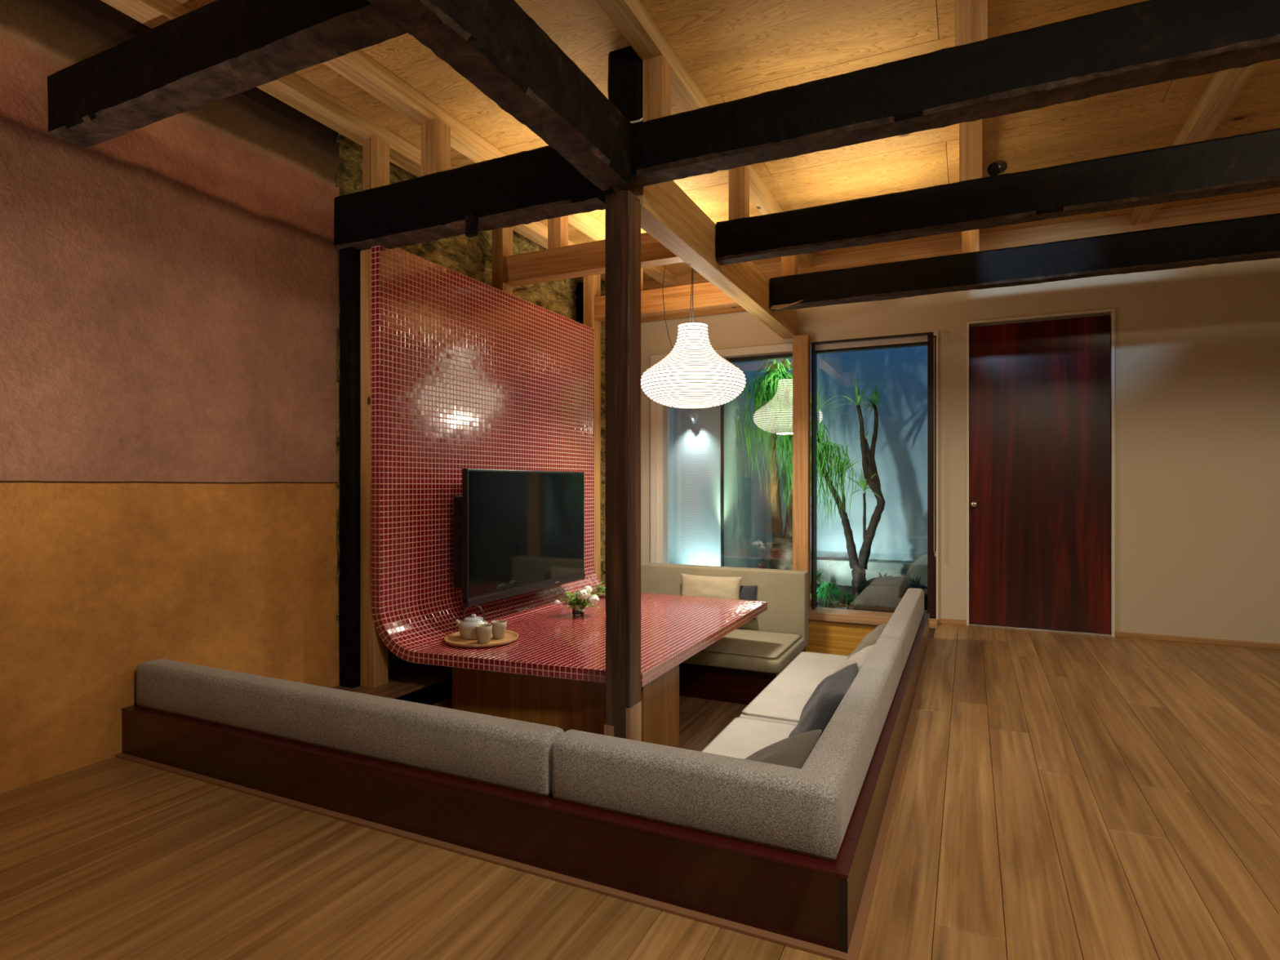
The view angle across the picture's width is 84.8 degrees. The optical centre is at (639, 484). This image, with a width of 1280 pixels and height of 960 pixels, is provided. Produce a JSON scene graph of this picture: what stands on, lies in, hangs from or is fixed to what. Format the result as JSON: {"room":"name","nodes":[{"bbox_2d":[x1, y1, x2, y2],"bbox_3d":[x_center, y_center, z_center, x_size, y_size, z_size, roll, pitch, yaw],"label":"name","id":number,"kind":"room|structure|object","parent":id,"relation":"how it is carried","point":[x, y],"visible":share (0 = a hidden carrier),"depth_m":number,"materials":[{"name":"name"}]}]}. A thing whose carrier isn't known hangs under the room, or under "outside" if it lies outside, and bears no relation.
{"room":"living room","nodes":[
{"label":"living room","id":0,"kind":"room"},
{"bbox_2d":[0,0,339,793],"bbox_3d":[-2.620,-0.355,1.243,0.120,2.810,5.020,0,0,25],"label":"wall","id":1,"kind":"structure","parent":0,"point":[170,286],"depth_m":2.67,"materials":[{"name":"paint"}]},
{"bbox_2d":[47,0,407,148],"bbox_3d":[-1.327,-1.295,2.129,1.545,0.216,0.128,0,0,25],"label":"timber beam","id":2,"kind":"structure","parent":1,"relation":"attached to","point":[217,50],"depth_m":2.06,"materials":[{"name":"black wood"}]},
{"bbox_2d":[331,662,452,698],"bbox_3d":[-0.902,1.008,4.320,0.370,0.016,3.950,0,0,25],"label":"ledge","id":3,"kind":"object","parent":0,"point":[409,677],"depth_m":3.59,"materials":[{"name":"brown wood"}]},
{"bbox_2d":[339,247,361,688],"bbox_3d":[-1.433,-0.210,3.496,0.106,2.420,0.096,0,0,25],"label":"timber post","id":4,"kind":"object","parent":3,"relation":"on","point":[349,257],"visible":0.85,"depth_m":3.45,"materials":[{"name":"black wood"}]},
{"bbox_2d":[360,248,387,688],"bbox_3d":[-1.327,-0.080,3.500,0.089,2.160,0.095,0,0,25],"label":"timber post","id":5,"kind":"object","parent":3,"relation":"on","point":[374,652],"visible":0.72,"depth_m":3.46,"materials":[{"name":"brown wood"}]},
{"bbox_2d":[333,0,1279,250],"bbox_3d":[0.799,-1.293,2.451,5.040,0.273,0.148,0,0,25],"label":"timber beam","id":6,"kind":"structure","parent":5,"relation":"on","point":[1150,42],"depth_m":2.41,"materials":[{"name":"black wood"}]},
{"bbox_2d":[363,137,370,191],"bbox_3d":[-1.313,-1.552,3.444,0.044,0.255,0.085,0,0,25],"label":"strut","id":7,"kind":"object","parent":6,"relation":"on","point":[366,142],"visible":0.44,"depth_m":3.40,"materials":[{"name":"brown wood"}]},
{"bbox_2d":[370,136,389,188],"bbox_3d":[-1.270,-1.552,3.426,0.043,0.255,0.080,0,0,25],"label":"strut","id":8,"kind":"object","parent":6,"relation":"on","point":[380,148],"visible":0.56,"depth_m":3.40,"materials":[{"name":"brown wood"}]},
{"bbox_2d":[421,118,450,176],"bbox_3d":[-0.954,-1.552,3.275,0.095,0.255,0.095,0,0,25],"label":"strut","id":9,"kind":"object","parent":6,"relation":"on","point":[435,134],"visible":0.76,"depth_m":3.24,"materials":[{"name":"brown wood"}]},
{"bbox_2d":[465,213,478,237],"bbox_3d":[-0.744,-1.145,3.099,0.057,0.090,0.026,0,0,25],"label":"wooden peg","id":10,"kind":"object","parent":6,"relation":"attached to","point":[471,220],"visible":1,"depth_m":3.09,"materials":[{"name":"black wood"}]},
{"bbox_2d":[607,45,642,124],"bbox_3d":[-0.046,-1.583,2.845,0.149,0.315,0.116,0,0,25],"label":"strut","id":11,"kind":"object","parent":6,"relation":"on","point":[624,84],"visible":0.56,"depth_m":2.79,"materials":[{"name":"black wood"}]},
{"bbox_2d":[642,54,671,122],"bbox_3d":[0.067,-1.552,2.795,0.087,0.255,0.085,0,0,25],"label":"strut","id":12,"kind":"object","parent":6,"relation":"on","point":[656,71],"visible":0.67,"depth_m":2.76,"materials":[{"name":"brown wood"}]},
{"bbox_2d":[955,0,987,46],"bbox_3d":[1.093,-1.552,2.312,0.095,0.255,0.085,0,0,25],"label":"strut","id":13,"kind":"object","parent":6,"relation":"on","point":[971,15],"visible":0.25,"depth_m":2.27,"materials":[{"name":"brown wood"}]},
{"bbox_2d":[492,226,512,294],"bbox_3d":[-0.878,-0.378,4.474,0.083,2.755,0.110,0,0,25],"label":"timber post","id":14,"kind":"object","parent":3,"relation":"on","point":[502,238],"visible":0.02,"depth_m":4.43,"materials":[{"name":"brown wood"}]},
{"bbox_2d":[503,232,684,286],"bbox_3d":[-0.241,-1.353,4.177,1.318,0.165,0.105,0,0,25],"label":"timber beam","id":15,"kind":"structure","parent":14,"relation":"attached to","point":[587,259],"depth_m":4.22,"materials":[{"name":"brown wood"}]},
{"bbox_2d":[547,215,568,248],"bbox_3d":[-0.502,-1.558,4.300,0.090,0.245,0.095,0,0,25],"label":"strut","id":16,"kind":"object","parent":15,"relation":"on","point":[557,228],"visible":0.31,"depth_m":4.26,"materials":[{"name":"brown wood"}]},
{"bbox_2d":[576,282,583,324],"bbox_3d":[-0.455,-0.300,5.600,0.079,2.600,0.117,0,0,25],"label":"timber post","id":17,"kind":"object","parent":3,"relation":"on","point":[580,290],"visible":0.06,"depth_m":5.55,"materials":[{"name":"black wood"}]},
{"bbox_2d":[583,274,600,582],"bbox_3d":[-0.373,-0.378,5.448,0.088,2.755,0.118,0,0,25],"label":"timber post","id":18,"kind":"object","parent":3,"relation":"on","point":[592,284],"visible":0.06,"depth_m":5.42,"materials":[{"name":"brown wood"}]},
{"bbox_2d":[594,282,740,321],"bbox_3d":[0.244,-1.355,5.156,1.273,0.170,0.100,0,0,25],"label":"timber beam","id":19,"kind":"structure","parent":18,"relation":"attached to","point":[706,295],"depth_m":5.09,"materials":[{"name":"brown wood"}]},
{"bbox_2d":[640,267,643,290],"bbox_3d":[-0.037,-1.560,5.289,0.090,0.240,0.090,0,0,25],"label":"strut","id":20,"kind":"object","parent":19,"relation":"on","point":[642,268],"visible":0.02,"depth_m":5.30,"materials":[{"name":"brown wood"}]},
{"bbox_2d":[395,677,452,708],"bbox_3d":[-0.712,1.233,4.313,0.020,0.434,3.800,0,0,25],"label":"wall","id":21,"kind":"structure","parent":0,"point":[446,703],"depth_m":3.59,"materials":[{"name":"brown wood"}]},
{"bbox_2d":[336,133,605,671],"bbox_3d":[-0.846,-0.355,4.874,0.065,2.810,3.100,0,0,25],"label":"wall","id":22,"kind":"structure","parent":0,"point":[471,257],"depth_m":4.41,"materials":[{"name":"stone"}]},
{"bbox_2d":[0,622,1279,959],"bbox_3d":[0.349,1.280,1.494,5.240,0.560,8.200,0,0,25],"label":"floor","id":23,"kind":"structure","parent":0,"point":[1060,796],"depth_m":1.87,"materials":[{"name":"brown wood"}]},
{"bbox_2d":[115,752,857,959],"bbox_3d":[-0.735,0.996,2.024,2.627,0.008,0.022,0,0,25],"label":"trim","id":24,"kind":"structure","parent":23,"relation":"on","point":[773,937],"depth_m":1.80,"materials":[{"name":"brown wood"}]},
{"bbox_2d":[848,637,933,956],"bbox_3d":[1.166,0.996,3.005,0.022,0.008,3.370,0,0,25],"label":"trim","id":25,"kind":"structure","parent":23,"relation":"on","point":[854,948],"depth_m":1.99,"materials":[{"name":"brown wood"}]},
{"bbox_2d":[679,695,746,751],"bbox_3d":[0.241,1.457,3.766,2.169,0.014,3.858,0,0,25],"label":"floor","id":26,"kind":"structure","parent":0,"point":[700,720],"depth_m":4.34,"materials":[{"name":"brown wood"}]},
{"bbox_2d":[121,587,929,953],"bbox_3d":[-0.027,1.058,3.548,2.602,0.782,3.342,0,0,25],"label":"sofa","id":27,"kind":"object","parent":26,"relation":"on","point":[715,831],"visible":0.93,"depth_m":1.90,"materials":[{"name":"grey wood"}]},
{"bbox_2d":[136,658,564,796],"bbox_3d":[-1.044,0.747,2.277,1.812,0.160,0.105,0,0,25],"label":"cushion","id":28,"kind":"object","parent":27,"relation":"on","point":[514,757],"depth_m":2.13,"materials":[{"name":"grey fabric"}]},
{"bbox_2d":[551,637,902,862],"bbox_3d":[0.449,0.747,2.432,0.732,0.160,1.656,0,0,25],"label":"cushion","id":29,"kind":"object","parent":27,"relation":"on","point":[811,813],"depth_m":1.71,"materials":[{"name":"grey fabric"}]},
{"bbox_2d":[701,716,796,759],"bbox_3d":[0.423,1.140,2.515,0.635,0.116,1.512,0,0,25],"label":"seat cushion","id":30,"kind":"object","parent":27,"relation":"on","point":[744,736],"depth_m":3.03,"materials":[{"name":"fabric"}]},
{"bbox_2d":[744,728,822,768],"bbox_3d":[0.295,0.926,2.060,0.408,0.315,0.500,0,0,21],"label":"throw pillow","id":31,"kind":"object","parent":27,"relation":"on","point":[793,751],"visible":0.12,"depth_m":2.07,"materials":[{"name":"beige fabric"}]},
{"bbox_2d":[739,651,848,724],"bbox_3d":[1.050,1.140,3.848,0.635,0.116,1.422,0,0,25],"label":"seat cushion","id":32,"kind":"object","parent":27,"relation":"on","point":[784,700],"depth_m":3.73,"materials":[{"name":"fabric"}]},
{"bbox_2d":[788,662,858,738],"bbox_3d":[0.697,0.915,2.656,0.273,0.391,0.460,0,0,21],"label":"throw pillow","id":33,"kind":"object","parent":27,"relation":"on","point":[820,707],"visible":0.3,"depth_m":2.53,"materials":[{"name":"grey fabric"}]},
{"bbox_2d":[833,644,875,673],"bbox_3d":[0.918,0.925,3.127,0.267,0.359,0.422,0,0,23],"label":"throw pillow","id":34,"kind":"object","parent":27,"relation":"on","point":[860,657],"visible":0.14,"depth_m":3.09,"materials":[{"name":"beige fabric"}]},
{"bbox_2d":[847,622,887,659],"bbox_3d":[1.186,0.935,3.697,0.263,0.359,0.500,0,0,25],"label":"throw pillow","id":35,"kind":"object","parent":27,"relation":"on","point":[871,638],"visible":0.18,"depth_m":3.61,"materials":[{"name":"beige fabric"}]},
{"bbox_2d":[877,587,924,672],"bbox_3d":[1.433,0.747,3.788,0.105,0.160,1.625,0,0,25],"label":"cushion","id":36,"kind":"object","parent":27,"relation":"on","point":[906,624],"depth_m":3.55,"materials":[{"name":"grey fabric"}]},
{"bbox_2d":[371,245,767,747],"bbox_3d":[-0.224,0.130,4.110,1.406,2.641,2.154,0,0,25],"label":"table","id":37,"kind":"object","parent":26,"relation":"on","point":[467,372],"visible":0.76,"depth_m":3.73,"materials":[{"name":"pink tile"}]},
{"bbox_2d":[444,630,519,647],"bbox_3d":[-0.810,0.788,3.591,0.374,0.021,0.374,0,0,25],"label":"serving tray","id":38,"kind":"object","parent":37,"relation":"on","point":[455,638],"visible":0.62,"depth_m":3.54,"materials":[{"name":"brown wood"}]},
{"bbox_2d":[455,604,488,639],"bbox_3d":[-0.864,0.706,3.632,0.154,0.171,0.150,0,0,-29],"label":"teapot","id":39,"kind":"object","parent":38,"relation":"on","point":[466,626],"visible":0.91,"depth_m":3.58,"materials":[{"name":"beige ceramic"}]},
{"bbox_2d":[475,623,492,643],"bbox_3d":[-0.783,0.749,3.510,0.081,0.085,0.081,0,0,25],"label":"tea cup","id":40,"kind":"object","parent":38,"relation":"on","point":[483,631],"visible":1,"depth_m":3.48,"materials":[{"name":"beige ceramic"}]},
{"bbox_2d":[490,619,506,639],"bbox_3d":[-0.728,0.749,3.614,0.081,0.085,0.081,0,0,25],"label":"tea cup","id":41,"kind":"object","parent":38,"relation":"on","point":[499,627],"visible":0.96,"depth_m":3.58,"materials":[{"name":"beige ceramic"}]},
{"bbox_2d":[453,468,585,607],"bbox_3d":[-0.733,0.281,4.304,0.206,0.733,1.245,0,0,25],"label":"television","id":42,"kind":"object","parent":37,"relation":"attached to","point":[517,532],"visible":0.98,"depth_m":4.09,"materials":[{"name":"black"}]},
{"bbox_2d":[554,585,601,616],"bbox_3d":[-0.378,0.710,4.271,0.262,0.178,0.250,0,0,-43],"label":"flower vase","id":43,"kind":"object","parent":37,"relation":"on","point":[579,602],"visible":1,"depth_m":4.23,"materials":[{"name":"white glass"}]},
{"bbox_2d":[590,581,605,597],"bbox_3d":[-0.241,0.745,5.004,0.272,0.107,0.244,0,0,25],"label":"flower bowl","id":44,"kind":"object","parent":37,"relation":"on","point":[602,591],"visible":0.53,"depth_m":4.97,"materials":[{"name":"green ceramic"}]},
{"bbox_2d":[604,190,641,741],"bbox_3d":[-0.070,0.140,2.854,0.114,2.620,0.114,0,0,25],"label":"pillar","id":45,"kind":"structure","parent":26,"relation":"on","point":[623,703],"depth_m":2.81,"materials":[{"name":"brown wood"}]},
{"bbox_2d":[367,0,632,191],"bbox_3d":[-0.962,-1.305,0.944,0.157,0.260,4.090,0,0,25],"label":"timber beam","id":46,"kind":"structure","parent":45,"relation":"on","point":[495,45],"depth_m":2.14,"materials":[{"name":"black wood"}]},
{"bbox_2d":[630,117,643,123],"bbox_3d":[-0.042,-1.433,2.767,0.111,0.022,0.021,0,0,18],"label":"scrap","id":47,"kind":"object","parent":46,"relation":"on","point":[642,118],"visible":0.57,"depth_m":2.75,"materials":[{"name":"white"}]},
{"bbox_2d":[640,562,808,705],"bbox_3d":[0.473,1.048,5.159,1.365,0.805,1.000,0,0,25],"label":"window bench","id":48,"kind":"object","parent":26,"relation":"on","point":[735,668],"visible":0.47,"depth_m":5.04,"materials":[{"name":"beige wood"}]},
{"bbox_2d":[680,573,742,599],"bbox_3d":[0.537,0.825,5.372,0.502,0.258,0.139,0,0,29],"label":"throw pillow","id":49,"kind":"object","parent":48,"relation":"on","point":[717,587],"visible":0.64,"depth_m":5.32,"materials":[{"name":"beige fabric"}]},
{"bbox_2d":[640,562,808,646],"bbox_3d":[0.627,0.921,5.485,1.355,0.553,0.110,0,0,25],"label":"cushion","id":50,"kind":"object","parent":48,"relation":"on","point":[785,592],"depth_m":5.28,"materials":[{"name":"fabric"}]},
{"bbox_2d":[681,628,804,673],"bbox_3d":[0.431,1.144,5.069,1.365,0.108,0.800,0,0,25],"label":"seat cushion","id":51,"kind":"object","parent":48,"relation":"on","point":[770,651],"depth_m":4.67,"materials":[{"name":"fabric"}]},
{"bbox_2d":[739,585,757,620],"bbox_3d":[0.742,0.890,5.337,0.300,0.258,0.111,0,0,25],"label":"throw pillow","id":52,"kind":"object","parent":48,"relation":"on","point":[746,592],"visible":0.29,"depth_m":5.28,"materials":[{"name":"grey fabric"}]},
{"bbox_2d":[175,0,1279,279],"bbox_3d":[0.349,-1.800,1.494,5.240,0.080,8.200,0,0,25],"label":"ceiling","id":53,"kind":"structure","parent":0,"point":[732,50],"depth_m":3.12,"materials":[{"name":"orange wood"}]},
{"bbox_2d":[100,0,605,281],"bbox_3d":[-1.767,-1.720,2.516,0.120,0.079,7.950,0,0,25],"label":"rafter","id":54,"kind":"structure","parent":53,"relation":"attached to","point":[293,90],"depth_m":3.17,"materials":[{"name":"brown wood"}]},
{"bbox_2d":[323,49,675,286],"bbox_3d":[-1.419,-1.720,2.353,0.100,0.079,7.950,0,0,25],"label":"rafter","id":55,"kind":"structure","parent":53,"relation":"attached to","point":[356,66],"depth_m":3.19,"materials":[{"name":"brown wood"}]},
{"bbox_2d":[640,264,746,408],"bbox_3d":[0.346,-1.135,4.589,0.695,1.251,0.695,0,0,25],"label":"pendant lamp","id":56,"kind":"object","parent":53,"relation":"hanging from","point":[693,375],"visible":1,"depth_m":4.38,"materials":[{"name":"white plastic"}]},
{"bbox_2d":[595,0,814,268],"bbox_3d":[-0.373,-1.720,1.861,0.090,0.079,7.950,0,0,25],"label":"rafter","id":57,"kind":"structure","parent":53,"relation":"attached to","point":[632,20],"depth_m":2.82,"materials":[{"name":"brown wood"}]},
{"bbox_2d":[1131,62,1261,225],"bbox_3d":[1.554,-1.720,0.954,0.100,0.079,7.950,0,0,25],"label":"rafter","id":58,"kind":"structure","parent":53,"relation":"attached to","point":[1224,86],"depth_m":3.17,"materials":[{"name":"brown wood"}]},
{"bbox_2d":[805,619,878,655],"bbox_3d":[1.076,1.225,5.483,2.220,0.450,0.040,0,0,25],"label":"wall","id":59,"kind":"structure","parent":0,"point":[842,638],"depth_m":5.28,"materials":[{"name":"orange wood"}]},
{"bbox_2d":[640,257,1279,643],"bbox_3d":[2.085,-0.180,5.186,5.240,3.360,0.160,0,0,25],"label":"wall","id":60,"kind":"structure","parent":0,"point":[1197,348],"depth_m":4.49,"materials":[{"name":"beige paint"}]},
{"bbox_2d":[650,343,792,563],"bbox_3d":[0.676,-0.003,5.798,1.238,2.205,0.189,0,0,25],"label":"window","id":61,"kind":"structure","parent":60,"relation":"in","point":[659,412],"depth_m":6.00,"materials":[{"name":"beige wood"}]},
{"bbox_2d":[792,334,810,610],"bbox_3d":[1.254,-0.064,5.433,0.118,2.168,0.100,0,0,25],"label":"timber post","id":62,"kind":"object","parent":60,"relation":"attached to","point":[801,344],"visible":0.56,"depth_m":5.39,"materials":[{"name":"brown wood"}]},
{"bbox_2d":[620,180,797,338],"bbox_3d":[0.573,-1.268,4.223,0.113,0.235,2.870,0,0,25],"label":"timber beam","id":63,"kind":"structure","parent":62,"relation":"on","point":[668,214],"depth_m":3.59,"materials":[{"name":"brown wood"}]},
{"bbox_2d":[808,330,937,628],"bbox_3d":[1.719,-0.041,5.264,0.957,2.137,0.250,0,0,25],"label":"window","id":64,"kind":"structure","parent":60,"relation":"in","point":[926,339],"depth_m":5.20,"materials":[{"name":"black"}]},
{"bbox_2d":[933,331,937,556],"bbox_3d":[2.115,-0.288,5.017,0.024,1.612,0.028,0,0,25],"label":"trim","id":65,"kind":"structure","parent":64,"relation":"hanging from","point":[935,333],"depth_m":5.01,"materials":[{"name":"brown wood"}]},
{"bbox_2d":[937,617,966,625],"bbox_3d":[2.236,0.983,5.020,0.210,0.035,0.012,0,0,25],"label":"baseboard","id":66,"kind":"structure","parent":60,"relation":"attached to","point":[952,621],"depth_m":5.01,"materials":[{"name":"brown wood"}]},
{"bbox_2d":[640,193,1279,323],"bbox_3d":[2.045,-1.579,5.100,5.040,0.359,0.030,0,0,25],"label":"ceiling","id":67,"kind":"structure","parent":60,"relation":"attached to","point":[1268,204],"depth_m":4.82,"materials":[{"name":"brown wood"}]},
{"bbox_2d":[966,308,1115,636],"bbox_3d":[2.727,-0.077,4.809,0.882,2.154,0.096,0,0,25],"label":"door","id":68,"kind":"structure","parent":60,"relation":"in","point":[1042,393],"depth_m":4.80,"materials":[{"name":"red wood"}]},
{"bbox_2d":[1115,631,1279,649],"bbox_3d":[3.727,0.983,4.318,1.330,0.035,0.012,0,0,25],"label":"baseboard","id":69,"kind":"structure","parent":60,"relation":"attached to","point":[1121,634],"depth_m":4.41,"materials":[{"name":"brown wood"}]},
{"bbox_3d":[2.684,-0.355,0.395,0.120,2.810,8.000,0,0,25],"label":"wall","id":70,"kind":"structure","parent":0,"visible":0},
{"bbox_2d":[715,128,1279,265],"bbox_3d":[1.971,-1.291,3.034,3.415,0.208,0.118,0,0,25],"label":"timber beam","id":71,"kind":"structure","parent":70,"relation":"attached to","point":[1251,162],"depth_m":3.12,"materials":[{"name":"black wood"}]},
{"bbox_2d":[728,165,749,220],"bbox_3d":[0.525,-1.536,3.715,0.088,0.288,0.090,0,0,25],"label":"strut","id":72,"kind":"object","parent":71,"relation":"on","point":[738,177],"visible":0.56,"depth_m":3.68,"materials":[{"name":"brown wood"}]},
{"bbox_2d":[959,119,982,182],"bbox_3d":[1.530,-1.536,3.242,0.095,0.288,0.090,0,0,25],"label":"strut","id":73,"kind":"object","parent":71,"relation":"on","point":[970,132],"visible":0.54,"depth_m":3.20,"materials":[{"name":"brown wood"}]},
{"bbox_2d":[986,160,1009,177],"bbox_3d":[1.646,-1.447,3.229,0.100,0.110,0.108,0,0,25],"label":"spotlight","id":74,"kind":"object","parent":71,"relation":"on","point":[999,166],"visible":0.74,"depth_m":3.21,"materials":[{"name":"black metal"}]},
{"bbox_2d":[769,213,1279,311],"bbox_3d":[2.437,-1.280,4.025,3.415,0.224,0.128,0,0,25],"label":"timber beam","id":75,"kind":"structure","parent":70,"relation":"attached to","point":[1254,237],"depth_m":4.03,"materials":[{"name":"black wood"}]},
{"bbox_2d":[781,254,797,276],"bbox_3d":[1.003,-1.535,4.705,0.090,0.290,0.090,0,0,25],"label":"strut","id":76,"kind":"object","parent":75,"relation":"on","point":[788,264],"visible":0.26,"depth_m":4.67,"materials":[{"name":"brown wood"}]},
{"bbox_2d":[961,229,979,253],"bbox_3d":[1.998,-1.535,4.237,0.095,0.290,0.090,0,0,25],"label":"strut","id":77,"kind":"object","parent":75,"relation":"on","point":[970,238],"visible":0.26,"depth_m":4.20,"materials":[{"name":"brown wood"}]},
{"label":"outside","id":78,"kind":"structure","parent":0,"visible":0},
{"bbox_2d":[810,583,890,612],"bbox_3d":[2.053,1.210,6.361,4.100,0.380,1.940,0,0,25],"label":"ground","id":79,"kind":"structure","parent":78,"point":[848,588],"depth_m":6.04,"materials":[{"name":"soil"}]},
{"bbox_2d":[668,404,720,566],"bbox_3d":[0.316,-0.650,6.410,0.915,3.500,0.070,0,0,25],"label":"wall","id":80,"kind":"structure","parent":79,"relation":"on","point":[694,449],"depth_m":6.29,"materials":[{"name":"white paint"}]},
{"bbox_2d":[688,408,699,423],"bbox_3d":[0.482,-0.613,6.234,0.104,0.145,0.107,0,0,25],"label":"wall sconce","id":81,"kind":"object","parent":80,"relation":"attached to","point":[694,414],"visible":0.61,"depth_m":6.20,"materials":[{"name":"beige"}]},
{"bbox_2d":[724,360,765,568],"bbox_3d":[1.004,-0.650,6.888,0.075,3.500,1.480,0,0,25],"label":"wall","id":82,"kind":"structure","parent":79,"relation":"on","point":[744,498],"depth_m":6.82,"materials":[{"name":"white"}]},
{"bbox_2d":[720,404,724,566],"bbox_3d":[0.726,-0.590,6.179,0.022,3.220,0.030,0,0,25],"label":"downpipe","id":83,"kind":"object","parent":82,"relation":"attached to","point":[722,406],"visible":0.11,"depth_m":6.17,"materials":[{"name":"black"}]},
{"bbox_2d":[756,561,769,568],"bbox_3d":[1.155,0.875,6.692,0.207,0.289,0.204,0,0,25],"label":"shrub","id":84,"kind":"object","parent":79,"relation":"on","point":[761,566],"visible":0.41,"depth_m":6.68,"materials":[{"name":"green plant"}]},
{"bbox_2d":[737,358,858,569],"bbox_3d":[1.448,-0.072,6.470,1.109,2.218,0.731,0,0,3],"label":"tree","id":85,"kind":"object","parent":79,"relation":"on","point":[777,381],"visible":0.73,"depth_m":6.39,"materials":[{"name":"green plant"}]},
{"bbox_2d":[810,571,831,582],"bbox_3d":[1.650,0.918,6.612,0.315,0.205,0.305,0,0,25],"label":"shrub","id":86,"kind":"object","parent":79,"relation":"on","point":[820,573],"visible":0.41,"depth_m":6.59,"materials":[{"name":"green plant"}]},
{"bbox_2d":[810,581,845,606],"bbox_3d":[1.620,0.974,6.046,0.443,0.268,0.478,0,0,25],"label":"fern","id":87,"kind":"object","parent":79,"relation":"on","point":[828,590],"visible":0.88,"depth_m":5.96,"materials":[{"name":"green plant"}]},
{"bbox_2d":[763,555,927,586],"bbox_3d":[2.724,0.895,6.824,3.080,0.250,0.129,0,0,25],"label":"curb","id":88,"kind":"object","parent":79,"relation":"on","point":[839,571],"visible":0.26,"depth_m":6.97,"materials":[{"name":"beige concrete"}]},
{"bbox_2d":[765,346,927,563],"bbox_3d":[2.813,-0.650,6.921,3.200,3.500,0.120,0,0,25],"label":"wall","id":89,"kind":"structure","parent":79,"relation":"on","point":[900,456],"depth_m":7.04,"materials":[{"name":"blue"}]},
{"bbox_2d":[829,592,863,608],"bbox_3d":[1.746,1.024,5.886,0.367,0.230,0.396,0,0,4],"label":"fern","id":90,"kind":"object","parent":79,"relation":"on","point":[846,597],"visible":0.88,"depth_m":5.83,"materials":[{"name":"green plant"}]},
{"bbox_2d":[810,375,893,597],"bbox_3d":[1.851,0.025,6.425,1.091,2.026,0.718,0,0,25],"label":"tree","id":91,"kind":"object","parent":79,"relation":"on","point":[859,566],"visible":0.84,"depth_m":6.33,"materials":[{"name":"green plant"}]},
{"bbox_2d":[848,605,858,609],"bbox_3d":[1.722,1.001,5.655,0.084,0.046,0.077,0,0,25],"label":"rock","id":92,"kind":"object","parent":79,"relation":"on","point":[851,607],"visible":0.68,"depth_m":5.63,"materials":[{"name":"stone"}]},
{"bbox_2d":[857,576,927,612],"bbox_3d":[2.103,0.950,5.777,0.584,0.386,0.422,0,0,25],"label":"rock","id":93,"kind":"object","parent":79,"relation":"on","point":[885,593],"visible":0.52,"depth_m":5.67,"materials":[{"name":"grey stone"}]},
{"bbox_2d":[906,576,925,584],"bbox_3d":[2.328,0.898,5.917,0.431,0.243,0.503,0,0,25],"label":"shrub","id":94,"kind":"object","parent":79,"relation":"on","point":[916,580],"visible":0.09,"depth_m":5.96,"materials":[{"name":"green plant"}]},
{"bbox_2d":[924,600,927,613],"bbox_3d":[2.268,0.989,5.495,0.315,0.141,0.304,0,0,25],"label":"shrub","id":95,"kind":"object","parent":79,"relation":"on","point":[925,603],"visible":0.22,"depth_m":5.51,"materials":[{"name":"green plant"}]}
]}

